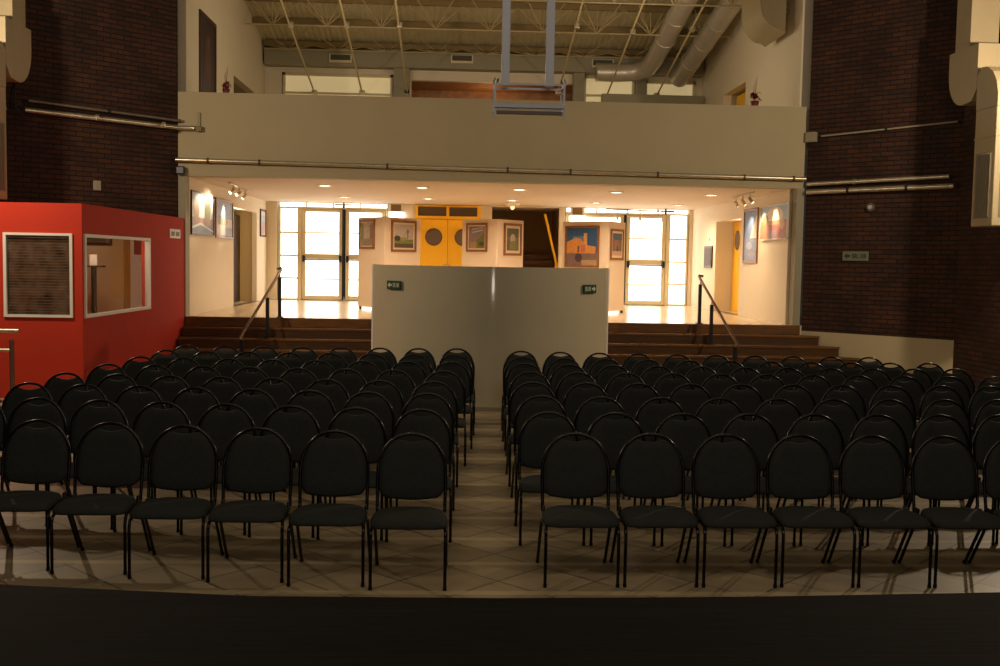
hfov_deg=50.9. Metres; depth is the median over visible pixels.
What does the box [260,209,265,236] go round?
framed painting
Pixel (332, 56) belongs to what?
grille
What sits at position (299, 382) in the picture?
chair
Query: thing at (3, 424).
chair
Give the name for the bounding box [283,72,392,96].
window
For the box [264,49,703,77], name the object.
beam
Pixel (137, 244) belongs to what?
fire alarm box
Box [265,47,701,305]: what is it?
wall
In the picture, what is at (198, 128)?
box
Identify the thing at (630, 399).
chair
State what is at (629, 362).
chair
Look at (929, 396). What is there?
chair
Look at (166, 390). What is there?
chair
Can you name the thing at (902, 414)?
chair
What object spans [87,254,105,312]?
lectern stand
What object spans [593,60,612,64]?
grille
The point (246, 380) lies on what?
chair
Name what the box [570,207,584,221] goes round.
emergency light
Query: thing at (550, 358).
chair
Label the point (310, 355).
chair
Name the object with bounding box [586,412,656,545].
chair
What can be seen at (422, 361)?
chair
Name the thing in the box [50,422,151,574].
chair
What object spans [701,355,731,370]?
chair
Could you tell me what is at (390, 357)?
chair
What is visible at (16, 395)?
chair
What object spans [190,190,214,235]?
framed painting
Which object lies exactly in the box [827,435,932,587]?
chair
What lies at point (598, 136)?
wall
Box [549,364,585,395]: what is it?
chair
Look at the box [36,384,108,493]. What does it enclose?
chair
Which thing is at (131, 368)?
chair
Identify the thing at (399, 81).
column
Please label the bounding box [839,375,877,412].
chair
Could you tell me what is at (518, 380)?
chair
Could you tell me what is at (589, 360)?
chair
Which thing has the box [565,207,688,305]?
door
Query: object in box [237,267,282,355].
handrail
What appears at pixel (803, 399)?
chair
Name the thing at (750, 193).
track light
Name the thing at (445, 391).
chair
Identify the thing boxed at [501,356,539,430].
chair
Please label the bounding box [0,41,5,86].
hood
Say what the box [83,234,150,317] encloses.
window
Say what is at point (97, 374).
chair
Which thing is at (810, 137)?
junction box
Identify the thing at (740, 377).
chair
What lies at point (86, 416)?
chair
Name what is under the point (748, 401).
chair
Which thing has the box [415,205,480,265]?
door
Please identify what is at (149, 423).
chair
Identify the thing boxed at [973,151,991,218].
grille
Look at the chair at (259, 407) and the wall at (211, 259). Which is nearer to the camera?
the chair at (259, 407)
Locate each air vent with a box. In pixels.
[0,86,6,199]
[329,54,351,62]
[451,54,472,63]
[591,59,613,67]
[971,105,999,227]
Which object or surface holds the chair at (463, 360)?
on the floor at (486, 559)
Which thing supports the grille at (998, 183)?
attached to the air vent at (986, 173)
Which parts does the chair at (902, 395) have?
backrest, frame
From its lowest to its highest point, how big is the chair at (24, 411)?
0.920 m
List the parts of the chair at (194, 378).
frame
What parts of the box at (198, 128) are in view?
plate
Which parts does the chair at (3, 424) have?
backrest, frame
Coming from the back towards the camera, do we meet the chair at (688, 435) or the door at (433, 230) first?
the door at (433, 230)
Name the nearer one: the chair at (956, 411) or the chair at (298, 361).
the chair at (956, 411)
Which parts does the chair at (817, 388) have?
frame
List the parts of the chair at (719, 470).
frame, backrest, seat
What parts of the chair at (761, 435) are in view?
frame, backrest, seat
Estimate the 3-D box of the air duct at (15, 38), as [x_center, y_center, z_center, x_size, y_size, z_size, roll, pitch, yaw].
[-7.718,-6.753,15.826,0.580,6.060,1.640,1,4,-3]
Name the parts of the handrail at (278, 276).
post, post, post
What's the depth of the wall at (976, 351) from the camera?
17.77 m
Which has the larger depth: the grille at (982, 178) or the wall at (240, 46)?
the wall at (240, 46)
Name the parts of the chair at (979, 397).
frame, backrest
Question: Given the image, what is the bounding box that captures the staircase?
[173,316,859,367]
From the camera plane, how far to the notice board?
26.82 m
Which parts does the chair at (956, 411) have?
frame, backrest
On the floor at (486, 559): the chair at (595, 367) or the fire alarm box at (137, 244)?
the chair at (595, 367)
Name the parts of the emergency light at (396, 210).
panel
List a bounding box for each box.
[134,240,140,260]
[195,112,201,131]
[805,132,817,143]
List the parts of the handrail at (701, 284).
post, post, post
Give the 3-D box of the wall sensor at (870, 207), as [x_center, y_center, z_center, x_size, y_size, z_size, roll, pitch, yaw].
[6.830,-2.319,19.346,0.150,0.148,0.070,5,5,42]
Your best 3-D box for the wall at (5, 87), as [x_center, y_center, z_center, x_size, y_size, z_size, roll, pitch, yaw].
[-7.788,-4.029,6.339,0.300,11.000,21.880,1,4,-3]
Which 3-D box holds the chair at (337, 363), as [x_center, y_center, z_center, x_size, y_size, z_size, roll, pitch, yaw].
[-2.030,0.711,12.460,0.488,0.920,0.598,1,4,-3]
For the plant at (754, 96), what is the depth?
20.17 m
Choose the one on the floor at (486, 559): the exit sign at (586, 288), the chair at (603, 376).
the chair at (603, 376)
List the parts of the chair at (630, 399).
backrest, frame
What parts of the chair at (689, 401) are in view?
frame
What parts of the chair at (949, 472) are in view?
backrest, frame, seat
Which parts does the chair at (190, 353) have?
frame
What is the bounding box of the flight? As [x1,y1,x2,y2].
[523,254,553,267]
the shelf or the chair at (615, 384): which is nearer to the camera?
the chair at (615, 384)
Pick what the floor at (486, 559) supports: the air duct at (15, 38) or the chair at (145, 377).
the chair at (145, 377)
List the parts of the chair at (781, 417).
backrest, frame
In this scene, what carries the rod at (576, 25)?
hanging from the roof truss at (732, 2)
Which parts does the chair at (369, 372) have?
frame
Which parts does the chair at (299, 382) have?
frame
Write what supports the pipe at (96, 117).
attached to the wall at (116, 55)
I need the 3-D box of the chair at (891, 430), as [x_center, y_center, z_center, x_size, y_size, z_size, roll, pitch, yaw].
[2.941,1.103,8.002,0.488,0.920,0.598,1,4,-3]
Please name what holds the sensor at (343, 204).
attached to the ceiling at (278, 190)
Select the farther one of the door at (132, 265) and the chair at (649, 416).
the door at (132, 265)
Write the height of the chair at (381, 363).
0.920 m
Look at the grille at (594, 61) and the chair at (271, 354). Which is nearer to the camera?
the chair at (271, 354)
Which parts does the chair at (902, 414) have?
backrest, frame, seat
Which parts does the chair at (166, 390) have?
backrest, frame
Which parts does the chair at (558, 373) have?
frame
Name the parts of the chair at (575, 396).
backrest, frame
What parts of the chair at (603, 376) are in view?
frame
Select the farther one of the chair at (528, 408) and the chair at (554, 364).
the chair at (554, 364)
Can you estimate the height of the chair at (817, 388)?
0.920 m
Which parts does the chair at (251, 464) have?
seat, frame, backrest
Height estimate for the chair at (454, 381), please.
0.920 m
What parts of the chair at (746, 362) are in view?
backrest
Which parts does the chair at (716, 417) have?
backrest, frame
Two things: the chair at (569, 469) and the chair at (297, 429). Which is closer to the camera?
the chair at (569, 469)
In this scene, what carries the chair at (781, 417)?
on the floor at (486, 559)
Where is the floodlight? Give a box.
[176,166,184,174]
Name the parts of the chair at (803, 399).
frame, backrest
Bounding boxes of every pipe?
[23,107,194,130]
[27,99,180,121]
[175,158,805,180]
[806,183,954,194]
[807,174,949,185]
[821,121,957,136]
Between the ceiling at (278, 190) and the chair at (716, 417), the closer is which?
the chair at (716, 417)
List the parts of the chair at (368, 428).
backrest, frame, seat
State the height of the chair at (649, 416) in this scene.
0.920 m
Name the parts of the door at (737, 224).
porthole glass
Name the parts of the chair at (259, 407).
backrest, frame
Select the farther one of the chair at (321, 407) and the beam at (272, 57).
the beam at (272, 57)
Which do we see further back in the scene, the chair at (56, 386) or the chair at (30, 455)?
the chair at (56, 386)
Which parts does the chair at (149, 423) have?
seat, backrest, frame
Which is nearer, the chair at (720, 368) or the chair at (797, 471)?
the chair at (797, 471)
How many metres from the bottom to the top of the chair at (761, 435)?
0.920 m
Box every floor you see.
[0,398,999,597]
[0,584,999,665]
[185,297,801,334]
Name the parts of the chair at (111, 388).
backrest, frame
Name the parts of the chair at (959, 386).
backrest, frame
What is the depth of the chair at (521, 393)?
9.95 m
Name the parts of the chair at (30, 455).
seat, frame, backrest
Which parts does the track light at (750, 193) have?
rail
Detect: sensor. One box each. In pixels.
[335,202,352,207]
[866,203,874,210]
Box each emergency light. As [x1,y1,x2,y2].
[389,203,403,217]
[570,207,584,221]
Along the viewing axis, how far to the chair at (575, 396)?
9.97 m
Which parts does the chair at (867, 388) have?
frame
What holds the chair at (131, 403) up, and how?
on the floor at (486, 559)
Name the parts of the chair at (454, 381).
backrest, frame, seat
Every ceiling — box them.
[191,177,789,211]
[245,0,718,57]
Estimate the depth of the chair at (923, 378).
11.92 m
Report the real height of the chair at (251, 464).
0.920 m
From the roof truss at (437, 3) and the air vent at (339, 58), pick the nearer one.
the roof truss at (437, 3)
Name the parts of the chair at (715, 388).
frame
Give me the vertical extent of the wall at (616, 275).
2.080 m
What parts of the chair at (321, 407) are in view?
backrest, frame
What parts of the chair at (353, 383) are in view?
frame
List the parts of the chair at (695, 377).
frame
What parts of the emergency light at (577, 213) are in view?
panel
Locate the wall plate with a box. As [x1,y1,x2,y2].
[93,180,100,190]
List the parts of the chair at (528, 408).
seat, backrest, frame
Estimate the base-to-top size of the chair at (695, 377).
0.920 m
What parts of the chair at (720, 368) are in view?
frame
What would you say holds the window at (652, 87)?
in the wall at (273, 75)
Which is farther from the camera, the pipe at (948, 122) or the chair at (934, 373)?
the pipe at (948, 122)
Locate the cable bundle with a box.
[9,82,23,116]
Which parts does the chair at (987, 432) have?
frame, backrest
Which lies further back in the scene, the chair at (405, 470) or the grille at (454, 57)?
the grille at (454, 57)
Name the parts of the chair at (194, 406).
backrest, frame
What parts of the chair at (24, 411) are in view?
backrest, frame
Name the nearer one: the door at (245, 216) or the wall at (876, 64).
the wall at (876, 64)
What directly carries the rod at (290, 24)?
hanging from the roof truss at (732, 2)
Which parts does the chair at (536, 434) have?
seat, backrest, frame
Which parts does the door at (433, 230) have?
porthole glass, frame, porthole glass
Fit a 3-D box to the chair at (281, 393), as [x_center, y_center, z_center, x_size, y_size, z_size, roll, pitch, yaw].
[-2.138,0.893,9.769,0.488,0.920,0.598,1,4,-3]
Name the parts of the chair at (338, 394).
frame, backrest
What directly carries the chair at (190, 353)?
on the floor at (486, 559)
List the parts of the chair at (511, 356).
backrest, frame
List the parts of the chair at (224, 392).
frame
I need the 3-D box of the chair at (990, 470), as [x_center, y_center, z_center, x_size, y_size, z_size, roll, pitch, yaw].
[3.528,1.180,7.030,0.488,0.920,0.598,1,4,-2]
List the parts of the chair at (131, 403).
backrest, frame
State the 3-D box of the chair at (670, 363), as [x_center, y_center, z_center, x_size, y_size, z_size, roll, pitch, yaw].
[2.247,0.740,13.113,0.488,0.920,0.598,1,4,-2]
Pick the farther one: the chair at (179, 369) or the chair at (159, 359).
the chair at (159, 359)
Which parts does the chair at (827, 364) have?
backrest, frame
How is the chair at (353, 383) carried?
on the floor at (486, 559)
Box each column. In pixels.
[393,68,409,96]
[572,73,584,100]
[635,78,646,94]
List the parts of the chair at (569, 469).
frame, backrest, seat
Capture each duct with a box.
[0,0,30,86]
[595,0,698,81]
[670,0,741,86]
[742,0,788,46]
[949,0,999,110]
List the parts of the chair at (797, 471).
frame, backrest, seat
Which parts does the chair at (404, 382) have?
frame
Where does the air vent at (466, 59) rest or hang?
attached to the wall at (273, 75)
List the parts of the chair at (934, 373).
frame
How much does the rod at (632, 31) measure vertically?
1.674 m
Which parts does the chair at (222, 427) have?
seat, backrest, frame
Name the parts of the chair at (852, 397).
frame, backrest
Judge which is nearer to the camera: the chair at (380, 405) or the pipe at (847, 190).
the chair at (380, 405)
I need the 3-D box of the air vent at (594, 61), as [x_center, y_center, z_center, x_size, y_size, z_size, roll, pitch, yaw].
[2.739,-7.184,27.991,0.600,0.220,0.056,1,4,-3]
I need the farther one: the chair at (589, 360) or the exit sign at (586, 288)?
the exit sign at (586, 288)
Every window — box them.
[3,232,72,317]
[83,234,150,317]
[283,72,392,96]
[584,75,634,101]
[646,81,695,95]
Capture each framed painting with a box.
[87,237,111,245]
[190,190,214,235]
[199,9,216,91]
[215,197,232,238]
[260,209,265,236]
[358,219,374,248]
[391,220,416,251]
[466,223,487,251]
[503,223,521,255]
[564,226,599,267]
[610,229,624,259]
[742,207,758,262]
[759,201,789,240]
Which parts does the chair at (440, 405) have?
frame, backrest, seat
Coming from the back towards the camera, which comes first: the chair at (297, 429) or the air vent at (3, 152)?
the air vent at (3, 152)
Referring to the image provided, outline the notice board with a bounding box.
[704,246,712,267]
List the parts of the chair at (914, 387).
frame, backrest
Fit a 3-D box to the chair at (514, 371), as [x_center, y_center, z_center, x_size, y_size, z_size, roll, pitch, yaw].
[0.283,0.807,11.646,0.488,0.920,0.598,1,4,-3]
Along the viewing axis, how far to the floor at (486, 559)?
7.34 m
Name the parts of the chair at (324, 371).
frame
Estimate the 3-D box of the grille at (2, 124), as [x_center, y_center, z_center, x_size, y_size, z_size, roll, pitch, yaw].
[-7.473,-2.636,15.641,0.012,1.020,0.480,1,4,-3]
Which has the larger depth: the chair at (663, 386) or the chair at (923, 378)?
the chair at (923, 378)
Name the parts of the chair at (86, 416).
seat, backrest, frame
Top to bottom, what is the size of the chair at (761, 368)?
0.920 m
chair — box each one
[0,382,59,489]
[0,397,69,526]
[0,406,6,479]
[0,419,79,570]
[0,522,8,543]
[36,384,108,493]
[44,372,88,461]
[47,399,130,529]
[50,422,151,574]
[71,363,127,458]
[94,385,164,498]
[96,374,145,463]
[113,401,193,532]
[122,356,158,379]
[127,425,223,578]
[134,364,175,392]
[145,375,192,462]
[150,350,183,369]
[154,387,226,502]
[167,357,202,380]
[171,345,201,362]
[180,403,257,534]
[183,365,223,393]
[189,351,223,371]
[198,376,243,410]
[206,427,296,582]
[209,345,238,363]
[210,358,247,382]
[213,388,277,499]
[218,366,270,461]
[230,351,263,372]
[247,346,278,363]
[248,405,321,537]
[250,377,298,467]
[254,359,291,383]
[271,352,305,373]
[272,390,336,502]
[277,367,318,395]
[286,430,369,586]
[287,347,317,364]
[293,379,349,467]
[298,360,334,384]
[313,353,347,373]
[316,407,386,540]
[325,368,366,397]
[326,347,357,365]
[333,391,394,502]
[344,360,380,384]
[355,353,390,373]
[358,380,403,442]
[366,348,396,368]
[368,432,447,590]
[373,369,415,405]
[385,408,452,542]
[389,361,426,387]
[395,392,454,510]
[398,354,432,376]
[403,348,435,371]
[410,381,458,486]
[423,370,466,465]
[434,361,472,448]
[436,354,474,435]
[440,348,475,402]
[501,351,538,419]
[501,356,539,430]
[502,363,542,450]
[505,371,551,466]
[505,381,554,486]
[510,395,573,512]
[514,411,585,545]
[536,432,620,587]
[542,352,575,375]
[545,358,579,380]
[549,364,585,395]
[555,372,596,404]
[562,382,615,474]
[574,396,635,505]
[582,353,613,372]
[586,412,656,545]
[587,358,620,378]
[594,365,631,390]
[605,372,645,401]
[609,433,699,587]
[610,383,661,474]
[622,353,653,372]
[628,397,698,507]
[630,359,663,376]
[640,365,675,387]
[650,412,726,546]
[653,373,693,403]
[661,354,693,370]
[667,383,712,419]
[672,360,705,378]
[683,433,778,587]
[685,366,719,388]
[686,397,760,507]
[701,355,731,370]
[701,373,740,404]
[714,361,746,378]
[717,413,796,546]
[718,384,763,473]
[729,367,763,389]
[740,355,770,371]
[743,398,819,510]
[746,374,786,403]
[755,434,855,587]
[756,361,787,379]
[762,384,815,475]
[770,367,805,390]
[777,413,864,545]
[778,356,808,372]
[793,375,832,404]
[795,362,827,380]
[799,399,878,506]
[813,368,847,390]
[816,356,846,373]
[820,385,866,470]
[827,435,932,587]
[835,362,867,380]
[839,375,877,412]
[845,414,931,545]
[854,357,884,373]
[854,399,936,506]
[855,368,908,454]
[869,385,915,472]
[874,362,906,379]
[885,376,924,424]
[897,368,933,454]
[897,435,999,587]
[907,414,996,545]
[909,385,972,475]
[910,399,993,513]
[913,363,943,382]
[932,376,972,432]
[938,368,974,434]
[967,440,999,563]
[968,386,999,437]
[968,414,999,544]
[973,399,999,508]
[975,377,999,391]
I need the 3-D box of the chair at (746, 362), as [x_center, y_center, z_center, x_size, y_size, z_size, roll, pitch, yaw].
[3.230,0.757,13.118,0.488,0.920,0.598,1,4,-3]
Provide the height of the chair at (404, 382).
0.920 m
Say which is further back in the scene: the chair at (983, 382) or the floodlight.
the floodlight
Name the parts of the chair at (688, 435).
frame, backrest, seat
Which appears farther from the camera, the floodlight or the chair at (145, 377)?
the floodlight
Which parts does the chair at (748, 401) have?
backrest, frame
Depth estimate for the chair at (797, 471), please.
7.08 m
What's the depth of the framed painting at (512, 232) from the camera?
23.79 m
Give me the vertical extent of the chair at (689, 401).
0.920 m
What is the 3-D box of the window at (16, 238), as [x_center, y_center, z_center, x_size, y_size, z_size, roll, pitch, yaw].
[-6.468,-0.813,14.748,0.950,1.180,0.120,1,4,-3]
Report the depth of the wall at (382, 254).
23.68 m
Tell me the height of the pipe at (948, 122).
0.116 m
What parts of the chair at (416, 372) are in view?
frame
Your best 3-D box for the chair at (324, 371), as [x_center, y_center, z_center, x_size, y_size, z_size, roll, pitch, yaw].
[-2.040,0.771,11.571,0.488,0.920,0.598,1,4,-3]
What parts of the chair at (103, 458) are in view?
seat, backrest, frame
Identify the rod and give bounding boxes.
[280,0,317,94]
[339,0,364,94]
[394,0,409,93]
[555,0,583,94]
[607,0,644,93]
[653,0,707,94]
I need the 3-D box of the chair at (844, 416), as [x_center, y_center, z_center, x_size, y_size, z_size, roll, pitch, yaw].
[2.886,1.040,8.908,0.488,0.920,0.598,1,4,-3]
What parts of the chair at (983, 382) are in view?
backrest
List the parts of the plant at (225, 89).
pot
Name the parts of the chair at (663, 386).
frame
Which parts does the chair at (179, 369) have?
frame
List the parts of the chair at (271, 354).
backrest, frame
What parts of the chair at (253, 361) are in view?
frame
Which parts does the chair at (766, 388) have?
frame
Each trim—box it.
[178,176,189,325]
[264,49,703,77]
[601,94,702,103]
[788,188,804,324]
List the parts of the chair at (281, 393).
backrest, frame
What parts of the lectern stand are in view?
post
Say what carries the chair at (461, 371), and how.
on the floor at (486, 559)
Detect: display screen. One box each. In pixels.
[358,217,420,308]
[462,219,523,266]
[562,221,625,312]
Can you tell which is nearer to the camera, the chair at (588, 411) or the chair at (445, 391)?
the chair at (588, 411)
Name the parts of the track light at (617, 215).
rail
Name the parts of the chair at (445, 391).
frame, backrest, seat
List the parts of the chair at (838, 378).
frame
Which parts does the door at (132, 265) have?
frame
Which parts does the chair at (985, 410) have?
frame, backrest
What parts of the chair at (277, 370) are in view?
frame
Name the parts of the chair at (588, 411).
backrest, frame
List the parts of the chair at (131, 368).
frame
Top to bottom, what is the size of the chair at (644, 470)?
0.920 m
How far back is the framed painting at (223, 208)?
22.96 m
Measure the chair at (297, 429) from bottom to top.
0.920 m
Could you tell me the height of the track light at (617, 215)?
0.341 m
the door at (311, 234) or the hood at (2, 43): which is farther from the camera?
the door at (311, 234)
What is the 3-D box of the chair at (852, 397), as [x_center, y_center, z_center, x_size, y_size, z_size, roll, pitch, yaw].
[3.312,0.973,9.996,0.488,0.920,0.598,1,4,-2]
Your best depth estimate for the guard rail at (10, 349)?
14.30 m
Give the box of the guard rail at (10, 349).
[0,329,19,402]
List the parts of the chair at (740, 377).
frame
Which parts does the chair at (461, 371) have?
backrest, frame, seat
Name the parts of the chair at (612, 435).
seat, frame, backrest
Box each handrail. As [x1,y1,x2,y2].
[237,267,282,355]
[544,214,557,267]
[696,274,739,365]
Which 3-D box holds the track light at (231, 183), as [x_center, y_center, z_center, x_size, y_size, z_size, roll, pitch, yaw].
[-5.543,-2.995,22.273,0.131,0.233,2.503,1,4,-5]
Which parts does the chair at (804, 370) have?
frame, backrest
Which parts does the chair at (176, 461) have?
seat, backrest, frame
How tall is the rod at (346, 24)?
1.674 m
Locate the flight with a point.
(529, 260)
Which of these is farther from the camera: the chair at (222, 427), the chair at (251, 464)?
the chair at (222, 427)
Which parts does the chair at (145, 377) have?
frame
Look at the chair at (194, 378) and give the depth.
10.87 m
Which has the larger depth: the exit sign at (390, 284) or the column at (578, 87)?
the column at (578, 87)
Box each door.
[123,240,141,308]
[234,208,251,300]
[234,214,239,301]
[279,202,387,299]
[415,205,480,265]
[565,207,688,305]
[731,221,740,311]
[736,92,744,104]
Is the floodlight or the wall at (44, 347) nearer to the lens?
the wall at (44, 347)
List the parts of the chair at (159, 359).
frame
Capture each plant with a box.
[222,69,230,92]
[750,76,761,105]
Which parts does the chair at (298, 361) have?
frame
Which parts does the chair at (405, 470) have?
seat, backrest, frame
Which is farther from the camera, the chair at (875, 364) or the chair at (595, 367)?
the chair at (875, 364)
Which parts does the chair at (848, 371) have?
backrest, frame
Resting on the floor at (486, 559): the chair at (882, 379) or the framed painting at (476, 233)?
the chair at (882, 379)
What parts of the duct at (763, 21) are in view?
plate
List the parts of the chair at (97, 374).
backrest, frame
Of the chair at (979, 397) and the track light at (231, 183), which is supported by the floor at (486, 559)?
the chair at (979, 397)
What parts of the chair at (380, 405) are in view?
backrest, frame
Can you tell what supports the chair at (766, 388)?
on the floor at (486, 559)
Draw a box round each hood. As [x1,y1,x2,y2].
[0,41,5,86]
[976,66,999,110]
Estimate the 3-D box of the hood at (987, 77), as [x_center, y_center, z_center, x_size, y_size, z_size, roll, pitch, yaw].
[7.819,-3.803,16.227,0.580,0.660,0.660,1,4,-3]
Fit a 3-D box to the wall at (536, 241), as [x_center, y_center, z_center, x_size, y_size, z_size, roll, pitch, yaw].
[0.642,-2.207,30.177,2.050,4.400,2.600,1,4,-3]
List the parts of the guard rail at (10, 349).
rail, rail, post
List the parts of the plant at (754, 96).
pot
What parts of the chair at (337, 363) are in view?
frame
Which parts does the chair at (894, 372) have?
backrest, frame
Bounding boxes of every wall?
[0,87,7,201]
[0,202,85,397]
[6,0,177,216]
[9,237,123,314]
[85,204,184,378]
[178,0,264,93]
[178,92,806,188]
[189,177,266,314]
[234,83,246,92]
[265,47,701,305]
[371,264,609,411]
[411,81,571,100]
[492,209,558,267]
[690,189,791,324]
[701,0,813,310]
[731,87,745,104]
[801,0,964,373]
[952,22,999,389]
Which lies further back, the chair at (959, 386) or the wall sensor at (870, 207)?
the wall sensor at (870, 207)
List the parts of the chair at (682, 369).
frame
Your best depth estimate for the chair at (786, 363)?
13.28 m
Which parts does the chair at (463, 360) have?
frame, backrest, seat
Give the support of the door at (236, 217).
in the door at (245, 216)
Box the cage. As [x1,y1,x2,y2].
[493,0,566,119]
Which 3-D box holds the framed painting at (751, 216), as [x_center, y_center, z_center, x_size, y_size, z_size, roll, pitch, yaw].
[5.522,-2.142,23.154,0.035,1.200,1.100,1,4,-3]
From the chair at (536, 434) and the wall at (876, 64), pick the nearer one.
the chair at (536, 434)
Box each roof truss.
[244,0,729,37]
[255,26,685,59]
[498,0,741,6]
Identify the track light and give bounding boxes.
[229,182,248,198]
[606,208,673,221]
[732,191,754,206]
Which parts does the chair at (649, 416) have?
backrest, frame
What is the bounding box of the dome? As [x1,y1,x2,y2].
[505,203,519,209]
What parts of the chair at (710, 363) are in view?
frame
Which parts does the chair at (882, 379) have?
frame, backrest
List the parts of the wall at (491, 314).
baseboard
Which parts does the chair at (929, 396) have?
backrest, frame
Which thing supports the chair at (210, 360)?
on the floor at (486, 559)
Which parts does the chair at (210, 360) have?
frame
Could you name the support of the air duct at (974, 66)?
attached to the wall at (976, 351)
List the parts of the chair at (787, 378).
backrest, frame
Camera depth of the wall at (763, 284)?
23.17 m
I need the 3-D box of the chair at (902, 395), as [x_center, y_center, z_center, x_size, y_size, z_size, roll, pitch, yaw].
[3.808,0.978,10.038,0.488,0.920,0.598,1,4,-3]
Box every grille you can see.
[0,122,5,191]
[330,54,349,59]
[452,55,471,60]
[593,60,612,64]
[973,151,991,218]
[998,183,999,216]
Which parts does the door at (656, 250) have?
glass, glass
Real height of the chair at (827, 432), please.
0.920 m
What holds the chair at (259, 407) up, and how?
on the floor at (486, 559)
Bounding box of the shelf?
[87,265,105,266]
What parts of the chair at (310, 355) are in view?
frame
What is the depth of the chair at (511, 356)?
13.38 m
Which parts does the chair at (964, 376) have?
frame, backrest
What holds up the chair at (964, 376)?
on the floor at (486, 559)
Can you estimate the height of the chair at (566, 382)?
0.920 m
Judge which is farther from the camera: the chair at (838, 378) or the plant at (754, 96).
the plant at (754, 96)
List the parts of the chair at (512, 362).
backrest, frame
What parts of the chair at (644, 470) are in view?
backrest, frame, seat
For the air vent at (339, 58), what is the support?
attached to the wall at (273, 75)
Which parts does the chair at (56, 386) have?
backrest, frame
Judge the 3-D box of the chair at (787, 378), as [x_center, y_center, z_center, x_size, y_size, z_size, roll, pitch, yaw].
[3.237,0.859,11.630,0.488,0.920,0.598,1,4,-2]
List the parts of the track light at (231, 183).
rail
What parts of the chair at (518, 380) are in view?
backrest, frame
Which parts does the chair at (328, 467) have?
seat, backrest, frame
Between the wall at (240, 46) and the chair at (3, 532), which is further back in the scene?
the wall at (240, 46)
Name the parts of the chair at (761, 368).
frame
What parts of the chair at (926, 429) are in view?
frame, backrest, seat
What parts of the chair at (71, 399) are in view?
backrest, frame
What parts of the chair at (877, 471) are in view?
frame, backrest, seat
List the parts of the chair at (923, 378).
frame, backrest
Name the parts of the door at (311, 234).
glass, closing rod, glass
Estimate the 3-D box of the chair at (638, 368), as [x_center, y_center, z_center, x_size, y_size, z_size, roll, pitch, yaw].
[1.756,0.786,12.322,0.488,0.920,0.598,1,4,-3]
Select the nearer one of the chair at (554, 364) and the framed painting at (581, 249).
the chair at (554, 364)
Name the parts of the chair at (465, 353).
frame, backrest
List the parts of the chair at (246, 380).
backrest, frame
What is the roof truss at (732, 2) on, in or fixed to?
attached to the ceiling at (280, 33)
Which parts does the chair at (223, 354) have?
frame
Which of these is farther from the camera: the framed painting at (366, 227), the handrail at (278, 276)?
the framed painting at (366, 227)
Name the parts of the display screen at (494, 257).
panel, panel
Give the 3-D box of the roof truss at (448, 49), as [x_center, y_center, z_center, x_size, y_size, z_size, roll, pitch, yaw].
[-0.333,-7.478,27.182,11.661,0.335,1.257,1,4,-3]
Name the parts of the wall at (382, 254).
panel, panel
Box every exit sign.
[387,280,400,289]
[583,285,595,292]
[842,251,868,260]
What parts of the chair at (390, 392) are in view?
backrest, frame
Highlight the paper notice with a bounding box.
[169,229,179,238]
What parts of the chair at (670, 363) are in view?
backrest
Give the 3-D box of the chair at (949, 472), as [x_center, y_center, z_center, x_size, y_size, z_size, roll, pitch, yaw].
[3.030,1.173,7.007,0.488,0.920,0.598,1,4,-2]
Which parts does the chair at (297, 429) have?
backrest, frame, seat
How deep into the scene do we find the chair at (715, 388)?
10.98 m
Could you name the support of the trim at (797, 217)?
attached to the wall at (763, 284)
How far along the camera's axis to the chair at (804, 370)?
12.51 m
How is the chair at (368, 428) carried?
on the floor at (486, 559)
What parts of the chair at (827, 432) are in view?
backrest, frame, seat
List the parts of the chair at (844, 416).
frame, backrest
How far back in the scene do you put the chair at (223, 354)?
13.37 m
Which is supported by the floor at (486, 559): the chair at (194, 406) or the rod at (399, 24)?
the chair at (194, 406)
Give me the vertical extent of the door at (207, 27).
2.020 m
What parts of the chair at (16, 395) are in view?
backrest, frame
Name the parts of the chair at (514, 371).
backrest, frame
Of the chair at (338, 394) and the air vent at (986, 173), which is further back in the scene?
the air vent at (986, 173)
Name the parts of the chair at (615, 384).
frame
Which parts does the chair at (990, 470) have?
frame, backrest, seat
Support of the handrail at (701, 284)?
on the staircase
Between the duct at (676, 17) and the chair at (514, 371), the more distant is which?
the duct at (676, 17)
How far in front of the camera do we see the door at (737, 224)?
25.96 m
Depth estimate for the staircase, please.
19.80 m
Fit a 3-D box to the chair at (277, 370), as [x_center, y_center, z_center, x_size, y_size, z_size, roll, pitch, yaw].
[-2.531,0.763,11.559,0.488,0.920,0.598,1,4,-3]
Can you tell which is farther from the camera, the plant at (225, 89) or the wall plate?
the plant at (225, 89)
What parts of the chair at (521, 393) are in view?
seat, backrest, frame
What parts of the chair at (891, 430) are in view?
backrest, frame, seat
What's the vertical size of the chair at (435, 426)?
0.920 m
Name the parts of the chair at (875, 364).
backrest, frame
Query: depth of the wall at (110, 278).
18.63 m
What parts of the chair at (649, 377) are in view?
frame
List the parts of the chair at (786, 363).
frame, backrest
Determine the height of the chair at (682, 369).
0.920 m
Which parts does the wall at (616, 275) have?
panel, panel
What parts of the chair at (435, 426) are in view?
backrest, frame, seat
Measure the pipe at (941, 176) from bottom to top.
0.120 m
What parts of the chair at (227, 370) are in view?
frame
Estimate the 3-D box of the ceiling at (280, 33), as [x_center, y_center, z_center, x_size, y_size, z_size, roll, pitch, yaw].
[-0.172,-8.178,24.058,12.200,2.000,9.300,1,4,-3]
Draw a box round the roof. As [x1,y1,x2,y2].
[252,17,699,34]
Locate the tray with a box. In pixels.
[496,110,561,115]

